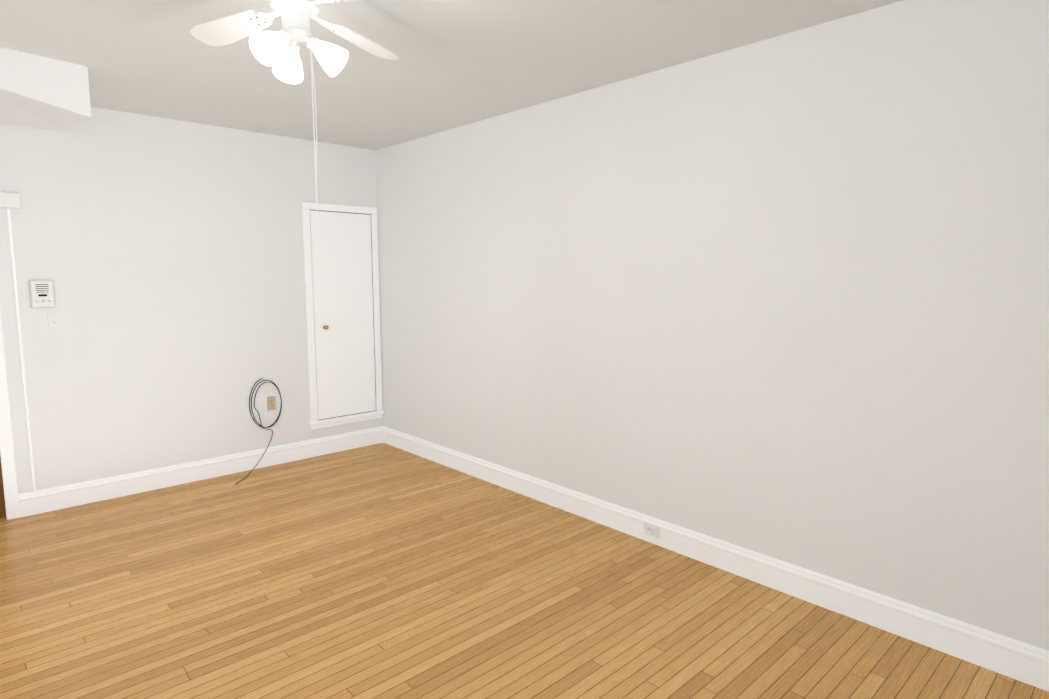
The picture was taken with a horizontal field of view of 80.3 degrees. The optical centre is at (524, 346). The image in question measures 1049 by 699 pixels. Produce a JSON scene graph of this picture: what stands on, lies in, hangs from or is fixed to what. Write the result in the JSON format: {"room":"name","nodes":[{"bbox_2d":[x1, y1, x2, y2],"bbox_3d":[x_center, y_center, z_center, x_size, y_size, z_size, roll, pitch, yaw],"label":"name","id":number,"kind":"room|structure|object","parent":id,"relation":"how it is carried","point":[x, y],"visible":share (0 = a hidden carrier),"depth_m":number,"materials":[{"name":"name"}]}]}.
{"room":"empty living room","nodes":[
{"label":"empty living room","id":0,"kind":"room"},
{"bbox_2d":[0,107,382,493],"bbox_3d":[-2.649,-0.293,4.490,3.550,2.640,0.120,-6,9,-43],"label":"wall","id":1,"kind":"structure","parent":0,"point":[166,255],"depth_m":4.43,"materials":[{"name":"paint"}]},
{"bbox_2d":[0,458,5,517],"bbox_3d":[-3.572,0.114,3.589,0.849,2.022,0.118,-6,9,-43],"label":"entry door","id":2,"kind":"structure","parent":1,"relation":"in","point":[2,508],"depth_m":3.95,"materials":[{"name":"brown wood"}]},
{"bbox_2d":[0,310,19,519],"bbox_3d":[-3.599,0.083,3.606,0.901,2.095,0.104,-6,9,-43],"label":"door frame","id":3,"kind":"structure","parent":1,"relation":"attached to","point":[8,467],"depth_m":3.92,"materials":[{"name":"white wood"}]},
{"bbox_2d":[0,191,21,208],"bbox_3d":[-3.170,-0.902,3.816,0.126,0.095,0.042,-6,9,-43],"label":"box","id":4,"kind":"object","parent":1,"relation":"attached to","point":[10,199],"visible":1,"depth_m":3.81,"materials":[{"name":"white plastic"}]},
{"bbox_2d":[7,208,35,491],"bbox_3d":[-3.180,0.041,3.936,0.016,1.802,0.010,-6,9,-43],"label":"rail","id":5,"kind":"object","parent":1,"relation":"attached to","point":[21,347],"visible":1,"depth_m":3.93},
{"bbox_2d":[29,280,55,307],"bbox_3d":[-3.077,-0.338,3.972,0.125,0.178,0.038,-6,9,-43],"label":"intercom","id":6,"kind":"object","parent":1,"relation":"attached to","point":[42,293],"visible":1,"depth_m":3.96,"materials":[{"name":"white plastic"}]},
{"bbox_2d":[47,313,61,331],"bbox_3d":[-3.044,-0.161,4.035,0.070,0.118,0.020,-6,9,-43],"label":"light switch","id":7,"kind":"object","parent":1,"relation":"attached to","point":[54,322],"visible":1,"depth_m":4.04,"materials":[{"name":"white plastic"}]},
{"bbox_2d":[18,426,381,516],"bbox_3d":[-2.288,0.916,4.874,2.610,0.150,0.021,-6,9,-43],"label":"baseboard","id":8,"kind":"structure","parent":1,"relation":"attached to","point":[61,497],"depth_m":4.63,"materials":[{"name":"white wood"}]},
{"bbox_2d":[267,396,275,410],"bbox_3d":[-2.053,0.456,5.049,0.070,0.116,0.010,-6,9,-43],"label":"electrical outlet","id":9,"kind":"object","parent":1,"relation":"attached to","point":[271,402],"visible":1,"depth_m":5.05,"materials":[{"name":"beige plastic"}]},
{"bbox_2d":[302,202,383,429],"bbox_3d":[-1.552,-0.265,5.407,0.706,1.905,0.056,-6,9,-43],"label":"closet door","id":10,"kind":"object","parent":1,"relation":"attached to","point":[341,261],"visible":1,"depth_m":5.41,"materials":[{"name":"white wood"}]},
{"bbox_2d":[0,0,902,149],"bbox_3d":[-1.058,-1.387,2.016,4.660,0.100,5.700,-6,9,-43],"label":"ceiling","id":11,"kind":"structure","parent":0,"point":[458,63],"depth_m":3.08,"materials":[{"name":"paint"}]},
{"bbox_2d":[0,47,90,130],"bbox_3d":[-3.049,-1.336,3.144,1.300,0.260,1.110,-6,9,-43],"label":"soffit","id":12,"kind":"structure","parent":11,"relation":"attached to","point":[36,91],"depth_m":3.22,"materials":[{"name":"paint"}]},
{"bbox_2d":[190,0,399,228],"bbox_3d":[-0.812,-0.896,2.239,0.798,0.926,0.798,-2,7,-17],"label":"ceiling fan","id":13,"kind":"object","parent":11,"relation":"hanging from","point":[267,48],"visible":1,"depth_m":2.27,"materials":[{"name":"white plastic"}]},
{"bbox_2d":[0,443,1048,698],"bbox_3d":[-1.058,1.335,2.330,4.660,0.100,5.700,-6,9,-43],"label":"floor","id":14,"kind":"structure","parent":0,"point":[380,571],"depth_m":2.90,"materials":[{"name":"brown wood"}]},
{"bbox_2d":[235,378,281,483],"bbox_3d":[-2.069,0.628,4.843,0.484,0.726,0.292,-6,9,-43],"label":"cord","id":15,"kind":"object","parent":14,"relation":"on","point":[259,415],"visible":0.98,"depth_m":4.96,"materials":[{"name":"black rubber"}]},
{"bbox_2d":[376,0,1048,650],"bbox_3d":[0.598,-0.204,3.716,0.120,2.640,5.700,-6,9,-43],"label":"wall","id":16,"kind":"structure","parent":0,"point":[784,298],"depth_m":2.96,"materials":[{"name":"paint"}]},
{"bbox_2d":[644,522,659,538],"bbox_3d":[0.735,1.058,3.594,0.010,0.068,0.112,-6,9,-43],"label":"outlet","id":17,"kind":"object","parent":16,"relation":"attached to","point":[652,530],"visible":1,"depth_m":3.59,"materials":[{"name":"white plastic"}]},
{"bbox_2d":[382,426,1048,691],"bbox_3d":[0.547,1.039,3.811,0.021,0.150,5.460,-6,9,-43],"label":"baseboard","id":18,"kind":"structure","parent":16,"relation":"attached to","point":[990,650],"depth_m":3.03,"materials":[{"name":"white wood"}]}
]}

